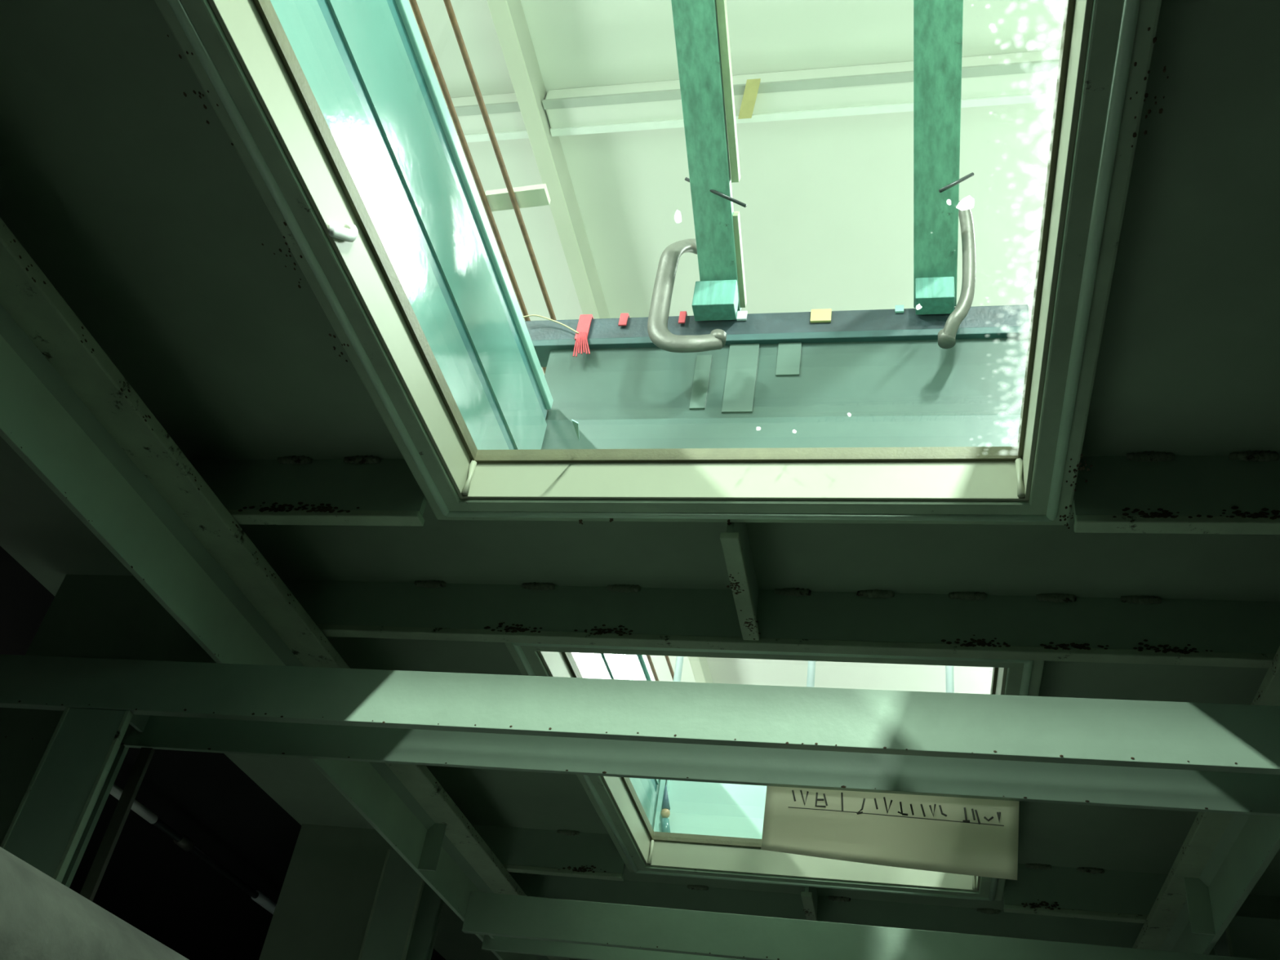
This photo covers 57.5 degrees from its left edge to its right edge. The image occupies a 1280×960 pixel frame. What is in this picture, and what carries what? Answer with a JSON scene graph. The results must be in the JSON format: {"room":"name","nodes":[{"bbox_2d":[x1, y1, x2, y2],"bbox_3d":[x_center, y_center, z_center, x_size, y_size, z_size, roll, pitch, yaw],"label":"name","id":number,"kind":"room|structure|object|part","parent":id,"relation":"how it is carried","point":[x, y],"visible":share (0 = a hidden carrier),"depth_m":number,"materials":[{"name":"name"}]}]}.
{"room":"ship cargo hold","nodes":[
{"label":"ship cargo hold","id":0,"kind":"room"},
{"bbox_2d":[0,546,445,959],"bbox_3d":[-0.464,-1.316,0.430,12.100,0.080,20.900,0,-37,13],"label":"wall","id":1,"kind":"structure","parent":0,"point":[162,889],"depth_m":4.15,"materials":[{"name":"black"}]},
{"bbox_2d":[110,783,276,914],"bbox_3d":[-1.445,1.251,3.950,0.037,0.115,2.419,0,-37,13],"label":"pipe","id":2,"kind":"object","parent":1,"relation":"hanging from","point":[180,839],"visible":0.53,"depth_m":3.82,"materials":[{"name":"metal"}]},
{"bbox_2d":[0,0,1279,959],"bbox_3d":[0.709,0.056,1.922,4.340,0.013,8.140,0,-37,13],"label":"ceiling","id":3,"kind":"structure","parent":0,"point":[142,213],"depth_m":1.83,"materials":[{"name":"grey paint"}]},
{"bbox_2d":[189,454,426,526],"bbox_3d":[-0.599,0.015,2.064,0.485,0.131,0.041,0,-37,13],"label":"ceiling beam","id":4,"kind":"structure","parent":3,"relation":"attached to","point":[294,490],"depth_m":2.04,"materials":[{"name":"green metal"}]},
{"bbox_2d":[270,0,659,828],"bbox_3d":[-0.283,-0.128,2.284,0.055,0.430,3.498,0,-37,13],"label":"wall","id":5,"kind":"structure","parent":3,"relation":"on","point":[366,65],"depth_m":1.91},
{"bbox_3d":[-0.084,0.440,3.111,0.042,0.162,1.458,0,-37,13],"label":"panel","id":6,"kind":"part","parent":5,"relation":"part of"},
{"bbox_2d":[673,656,684,681],"bbox_3d":[0.191,0.304,4.044,0.031,1.155,0.122,0,-37,13],"label":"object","id":7,"kind":"object","parent":5,"relation":"attached to","point":[679,660],"visible":0.02,"depth_m":3.75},
{"bbox_2d":[660,779,670,832],"bbox_3d":[0.097,0.938,3.608,0.040,0.348,0.030,0,-37,13],"label":"float","id":8,"kind":"object","parent":7,"relation":"hanging from","point":[665,812],"visible":0.86,"depth_m":3.54,"materials":[{"name":"plastic"}]},
{"bbox_3d":[0.077,1.015,3.553,0.028,0.033,0.030,0,-37,13],"label":"bulb","id":9,"kind":"part","parent":8,"relation":"part of","materials":[{"name":"beige plastic"}]},
{"bbox_2d":[471,824,625,880],"bbox_3d":[-0.277,1.091,3.436,0.485,0.130,0.040,0,-37,13],"label":"ceiling beam","id":10,"kind":"structure","parent":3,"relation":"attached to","point":[566,853],"depth_m":3.42,"materials":[{"name":"green metal"}]},
{"bbox_2d":[154,0,1168,528],"bbox_3d":[0.026,-0.408,1.379,1.114,0.108,1.481,0,-37,13],"label":"frame","id":11,"kind":"structure","parent":3,"relation":"attached to","point":[240,53],"depth_m":1.62,"materials":[{"name":"white metal"}]},
{"bbox_2d":[328,222,358,242],"bbox_3d":[-0.394,-0.329,1.550,0.012,0.058,0.057,0,-37,13],"label":"scrap","id":12,"kind":"object","parent":11,"relation":"attached to","point":[335,231],"visible":1,"depth_m":1.54,"materials":[{"name":"white paper"}]},
{"bbox_2d":[571,419,579,441],"bbox_3d":[-0.103,-0.083,1.942,0.009,0.002,0.056,0,-37,13],"label":"shard","id":13,"kind":"object","parent":11,"relation":"on","point":[575,424],"visible":1,"depth_m":1.93},
{"bbox_2d":[674,209,681,223],"bbox_3d":[0.050,-0.349,1.546,0.010,0.002,0.021,0,-37,13],"label":"flake","id":14,"kind":"object","parent":11,"relation":"on","point":[677,216],"visible":1,"depth_m":1.54,"materials":[{"name":"white paint"}]},
{"bbox_2d":[915,303,921,310],"bbox_3d":[0.385,-0.239,1.614,0.007,0.002,0.009,32,-41,-27],"label":"flake","id":15,"kind":"object","parent":11,"relation":"on","point":[918,306],"visible":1,"depth_m":1.61,"materials":[{"name":"white paint"}]},
{"bbox_2d":[946,199,951,204],"bbox_3d":[0.388,-0.349,1.466,0.006,0.002,0.008,0,-37,13],"label":"flake","id":16,"kind":"object","parent":11,"relation":"on","point":[948,201],"visible":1,"depth_m":1.47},
{"bbox_2d":[955,195,974,210],"bbox_3d":[0.410,-0.346,1.465,0.019,0.002,0.023,25,-39,-19],"label":"flake","id":17,"kind":"object","parent":11,"relation":"on","point":[967,202],"visible":1,"depth_m":1.46,"materials":[{"name":"white paint"}]},
{"bbox_3d":[0.032,-0.446,1.403,0.904,0.018,1.333,0,-37,13],"label":"glass pane","id":18,"kind":"part","parent":11,"relation":"part of","materials":[{"name":"clear glass"}]},
{"bbox_2d":[653,779,766,839],"bbox_3d":[0.538,0.945,3.555,1.050,0.454,0.064,0,-37,13],"label":"wall","id":19,"kind":"structure","parent":3,"relation":"on","point":[701,808],"depth_m":3.56,"materials":[{"name":"teal paint"}]},
{"bbox_3d":[0.079,0.935,3.641,0.028,0.443,0.020,0,-37,13],"label":"corner post","id":20,"kind":"part","parent":19,"relation":"part of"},
{"bbox_2d":[806,660,815,687],"bbox_3d":[0.604,0.304,3.947,0.031,1.155,0.122,0,-37,13],"label":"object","id":21,"kind":"object","parent":19,"relation":"attached to","point":[811,664],"visible":0.02,"depth_m":3.65,"materials":[{"name":"white"}]},
{"bbox_2d":[945,665,954,693],"bbox_3d":[1.013,0.304,3.851,0.031,1.155,0.122,0,-37,13],"label":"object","id":22,"kind":"object","parent":19,"relation":"attached to","point":[949,681],"visible":0.02,"depth_m":3.56,"materials":[{"name":"white"}]},
{"bbox_2d":[720,522,760,640],"bbox_3d":[0.183,0.153,2.071,0.043,0.112,0.334,0,-37,13],"label":"ceiling beam","id":23,"kind":"structure","parent":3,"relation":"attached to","point":[735,544],"depth_m":2.04,"materials":[{"name":"green metal"}]},
{"bbox_3d":[0.185,0.148,2.075,0.011,0.099,0.334,0,-37,13],"label":"plate","id":24,"kind":"part","parent":23,"relation":"part of","materials":[{"name":"green metal"}]},
{"bbox_2d":[504,642,1044,901],"bbox_3d":[0.356,0.691,2.782,1.045,0.108,1.383,0,-37,13],"label":"frame","id":25,"kind":"structure","parent":3,"relation":"attached to","point":[615,801],"depth_m":3.17,"materials":[{"name":"white metal"}]},
{"bbox_2d":[524,304,1030,448],"bbox_3d":[0.210,-0.083,2.445,1.182,0.686,0.073,0,-37,13],"label":"wall","id":26,"kind":"structure","parent":3,"relation":"on","point":[780,374],"depth_m":2.48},
{"bbox_2d":[523,314,578,333],"bbox_3d":[-0.207,-0.360,2.696,0.144,0.054,0.006,3,-37,9],"label":"wire","id":27,"kind":"object","parent":26,"relation":"attached to","point":[571,329],"visible":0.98,"depth_m":2.70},
{"bbox_2d":[573,314,593,356],"bbox_3d":[-0.119,-0.308,2.689,0.048,0.139,0.090,0,-37,13],"label":"tie","id":28,"kind":"object","parent":26,"relation":"hanging from","point":[584,321],"visible":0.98,"depth_m":2.67,"materials":[{"name":"red plastic"}]},
{"bbox_2d":[617,313,629,325],"bbox_3d":[-0.031,-0.345,2.704,0.019,0.038,0.079,0,-37,13],"label":"tie","id":29,"kind":"object","parent":26,"relation":"attached to","point":[623,321],"visible":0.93,"depth_m":2.67,"materials":[{"name":"red plastic"}]},
{"bbox_2d":[678,311,687,324],"bbox_3d":[0.103,-0.346,2.673,0.015,0.036,0.079,0,-37,13],"label":"tie","id":30,"kind":"object","parent":26,"relation":"attached to","point":[682,314],"visible":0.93,"depth_m":2.64,"materials":[{"name":"red plastic"}]},
{"bbox_2d":[692,280,739,320],"bbox_3d":[0.170,-0.404,2.626,0.094,0.078,0.050,0,-37,13],"label":"block","id":31,"kind":"object","parent":26,"relation":"on","point":[713,300],"visible":1,"depth_m":2.60,"materials":[{"name":"green wood"}]},
{"bbox_2d":[671,0,746,311],"bbox_3d":[0.098,-1.172,2.259,0.141,0.730,1.671,0,-37,13],"label":"vertical beam","id":32,"kind":"structure","parent":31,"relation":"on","point":[701,31],"depth_m":2.48,"materials":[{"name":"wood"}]},
{"bbox_2d":[647,238,726,352],"bbox_3d":[0.113,-0.418,2.605,0.166,0.426,0.123,16,-37,-8],"label":"handle","id":33,"kind":"object","parent":32,"relation":"attached to","point":[659,333],"visible":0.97,"depth_m":2.51,"materials":[{"name":"grey metal"}]},
{"bbox_2d":[736,311,747,320],"bbox_3d":[0.229,-0.368,2.618,0.022,0.025,0.006,0,-37,13],"label":"tape piece","id":34,"kind":"object","parent":26,"relation":"attached to","point":[741,315],"visible":1,"depth_m":2.61,"materials":[{"name":"plastic"}]},
{"bbox_3d":[0.253,-0.328,2.628,1.182,0.068,0.066,0,-37,13],"label":"rail","id":35,"kind":"part","parent":26,"relation":"part of","materials":[{"name":"metal"}]},
{"bbox_2d":[810,308,831,323],"bbox_3d":[0.399,-0.362,2.573,0.045,0.036,0.006,0,-37,13],"label":"tape piece","id":36,"kind":"object","parent":26,"relation":"attached to","point":[823,315],"visible":1,"depth_m":2.57,"materials":[{"name":"yellow paper"}]},
{"bbox_2d":[894,305,903,313],"bbox_3d":[0.565,-0.372,2.542,0.019,0.019,0.006,0,-37,13],"label":"tape piece","id":37,"kind":"object","parent":26,"relation":"attached to","point":[899,308],"visible":1,"depth_m":2.54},
{"bbox_2d":[915,276,955,315],"bbox_3d":[0.634,-0.396,2.511,0.081,0.063,0.050,0,-37,13],"label":"block","id":38,"kind":"object","parent":26,"relation":"on","point":[935,295],"visible":0.9,"depth_m":2.49,"materials":[{"name":"green wood"}]},
{"bbox_2d":[913,0,973,307],"bbox_3d":[0.565,-1.167,2.146,0.120,0.718,1.671,0,-37,13],"label":"vertical beam","id":39,"kind":"structure","parent":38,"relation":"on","point":[937,24],"depth_m":2.39,"materials":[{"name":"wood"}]},
{"bbox_2d":[937,200,975,349],"bbox_3d":[0.666,-0.444,2.499,0.068,0.446,0.118,14,-36,-5],"label":"handle","id":40,"kind":"object","parent":39,"relation":"attached to","point":[946,336],"visible":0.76,"depth_m":2.41,"materials":[{"name":"grey metal"}]},
{"bbox_2d":[282,579,1279,667],"bbox_3d":[0.211,0.260,2.209,1.996,0.123,0.041,0,-37,13],"label":"ceiling beam","id":41,"kind":"structure","parent":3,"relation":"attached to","point":[1148,629],"depth_m":2.17,"materials":[{"name":"green metal"}]},
{"bbox_2d":[800,886,817,920],"bbox_3d":[0.504,1.226,3.441,0.042,0.112,0.332,-1,-38,14],"label":"plate","id":42,"kind":"object","parent":3,"relation":"attached to","point":[810,896],"visible":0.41,"depth_m":3.36,"materials":[{"name":"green metal"}]},
{"bbox_3d":[0.506,1.221,3.444,0.011,0.099,0.331,0,-37,13],"label":"plate","id":43,"kind":"part","parent":42,"relation":"part of","materials":[{"name":"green metal"}]},
{"bbox_2d":[508,871,1143,947],"bbox_3d":[0.532,1.332,3.577,1.996,0.122,0.041,0,-37,13],"label":"ceiling beam","id":44,"kind":"structure","parent":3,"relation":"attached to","point":[839,909],"depth_m":3.56,"materials":[{"name":"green metal"}]},
{"bbox_2d":[1003,863,1168,923],"bbox_3d":[1.204,1.091,3.088,0.465,0.131,0.041,0,-37,13],"label":"ceiling beam","id":45,"kind":"structure","parent":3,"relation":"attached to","point":[1038,889],"depth_m":3.08,"materials":[{"name":"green metal"}]},
{"bbox_2d":[1072,450,1279,534],"bbox_3d":[0.882,0.015,1.716,0.465,0.130,0.041,0,-37,13],"label":"ceiling beam","id":46,"kind":"structure","parent":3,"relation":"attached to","point":[1152,491],"depth_m":1.72,"materials":[{"name":"green metal"}]},
{"bbox_2d":[408,0,1065,694],"bbox_3d":[-0.025,-3.832,2.298,12.100,0.110,20.900,0,-37,13],"label":"ceiling","id":47,"kind":"structure","parent":0,"point":[827,220],"depth_m":5.33,"materials":[{"name":"white paint"}]},
{"bbox_2d":[408,0,658,680],"bbox_3d":[-0.340,-0.900,5.333,0.022,1.056,12.540,0,-37,13],"label":"rod","id":48,"kind":"object","parent":47,"relation":"hanging from","point":[414,4],"visible":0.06,"depth_m":4.17,"materials":[{"name":"metal"}]},
{"bbox_2d":[443,0,674,680],"bbox_3d":[-0.231,-0.900,5.307,0.022,1.056,12.540,0,-37,13],"label":"rod","id":49,"kind":"object","parent":47,"relation":"hanging from","point":[448,5],"visible":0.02,"depth_m":4.15,"materials":[{"name":"metal"}]},
{"bbox_2d":[484,183,551,211],"bbox_3d":[-0.456,-1.050,4.343,0.243,0.028,0.077,-2,-38,16],"label":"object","id":50,"kind":"object","parent":49,"relation":"attached to","point":[536,195],"visible":0.93,"depth_m":4.33,"materials":[{"name":"white"}]},
{"bbox_2d":[486,0,713,683],"bbox_3d":[-0.392,-1.416,5.395,0.079,0.176,13.090,0,-37,13],"label":"roof beam","id":51,"kind":"structure","parent":47,"relation":"attached to","point":[508,18],"depth_m":5.26,"materials":[{"name":"white metal"}]},
{"bbox_2d":[444,49,1060,142],"bbox_3d":[0.266,-1.633,4.980,5.280,0.138,0.233,0,-37,13],"label":"ceiling beam","id":52,"kind":"structure","parent":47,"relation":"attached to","point":[1001,79],"depth_m":4.90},
{"bbox_3d":[-1.392,-1.633,5.402,1.859,0.099,0.156,0,-37,13],"label":"casing","id":53,"kind":"part","parent":52,"relation":"part of","materials":[{"name":"white metal"}]},
{"bbox_3d":[0.458,-1.595,4.889,0.054,0.022,0.199,11,-36,-1],"label":"tape strip","id":54,"kind":"part","parent":52,"relation":"part of","materials":[{"name":"yellow paper"}]},
{"bbox_3d":[-0.079,2.309,0.625,7.480,0.055,9.460,0,-37,13],"label":"floor","id":55,"kind":"structure","parent":0,"visible":0},
{"bbox_2d":[0,706,155,901],"bbox_3d":[-1.117,1.351,1.513,0.133,2.229,0.173,0,-37,13],"label":"steel post","id":56,"kind":"object","parent":55,"relation":"on","point":[46,828],"visible":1,"depth_m":2.03,"materials":[{"name":"metal"}]},
{"bbox_2d":[0,654,1279,816],"bbox_3d":[0.101,0.427,1.955,3.703,0.102,0.183,0,-37,13],"label":"cross beam","id":57,"kind":"structure","parent":56,"relation":"on","point":[1146,754],"depth_m":1.93,"materials":[{"name":"green metal"}]},
{"bbox_3d":[-0.978,0.425,2.217,0.009,0.045,0.151,0,-37,13],"label":"tie plate","id":58,"kind":"part","parent":57,"relation":"part of","materials":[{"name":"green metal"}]},
{"bbox_2d":[760,786,1019,879],"bbox_3d":[0.411,0.544,1.914,0.415,0.195,0.011,0,-37,13],"label":"sign","id":59,"kind":"object","parent":57,"relation":"hanging from","point":[974,837],"visible":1,"depth_m":1.90,"materials":[{"name":"beige paper"}]},
{"bbox_2d":[1132,645,1279,955],"bbox_3d":[1.118,0.354,1.876,0.160,0.150,7.260,0,-37,13],"label":"beam","id":60,"kind":"structure","parent":57,"relation":"on","point":[1222,857],"depth_m":2.55,"materials":[{"name":"metal"}]},
{"bbox_2d":[462,891,1265,959],"bbox_3d":[0.865,1.164,2.768,2.662,0.102,0.183,0,-37,13],"label":"cross beam","id":61,"kind":"structure","parent":60,"relation":"attached to","point":[509,923],"depth_m":2.86,"materials":[{"name":"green metal"}]},
{"bbox_3d":[1.117,0.363,1.869,0.013,0.125,7.260,0,-37,13],"label":"stem","id":62,"kind":"part","parent":60,"relation":"part of","materials":[{"name":"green metal"}]},
{"bbox_2d":[0,846,189,959],"bbox_3d":[-1.070,1.045,0.780,0.312,1.862,2.975,0,-37,13],"label":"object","id":63,"kind":"object","parent":55,"relation":"on","point":[42,917],"visible":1,"depth_m":1.52,"materials":[{"name":"pale grey insulation jacket"}]},
{"bbox_2d":[0,574,216,888],"bbox_3d":[-1.734,1.259,1.876,1.485,2.632,0.013,0,-37,13],"label":"wall","id":64,"kind":"structure","parent":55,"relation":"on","point":[100,616],"depth_m":2.43,"materials":[{"name":"green paint"}]},
{"bbox_3d":[-1.815,1.379,1.801,1.362,2.330,0.013,0,-37,13],"label":"plate","id":65,"kind":"part","parent":64,"relation":"part of","materials":[{"name":"green paint"}]},
{"bbox_3d":[-1.069,0.333,2.446,0.451,0.302,0.013,0,-37,13],"label":"plate","id":66,"kind":"part","parent":64,"relation":"part of","materials":[{"name":"green paint"}]},
{"bbox_2d":[258,823,444,959],"bbox_3d":[-1.004,2.152,2.907,0.534,2.632,0.013,0,-37,13],"label":"column","id":67,"kind":"structure","parent":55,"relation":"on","point":[322,911],"depth_m":3.58,"materials":[{"name":"grey metal"}]},
{"bbox_2d":[358,848,440,959],"bbox_3d":[-0.832,2.129,2.728,0.133,2.506,0.173,0,-37,13],"label":"steel post","id":68,"kind":"object","parent":55,"relation":"on","point":[402,918],"visible":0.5,"depth_m":3.33,"materials":[{"name":"grey metal"}]},
{"bbox_2d":[0,217,576,959],"bbox_3d":[-0.755,0.353,2.316,0.210,0.150,7.260,0,-37,13],"label":"beam","id":69,"kind":"structure","parent":68,"relation":"attached to","point":[67,411],"depth_m":1.98,"materials":[{"name":"metal"}]}
]}

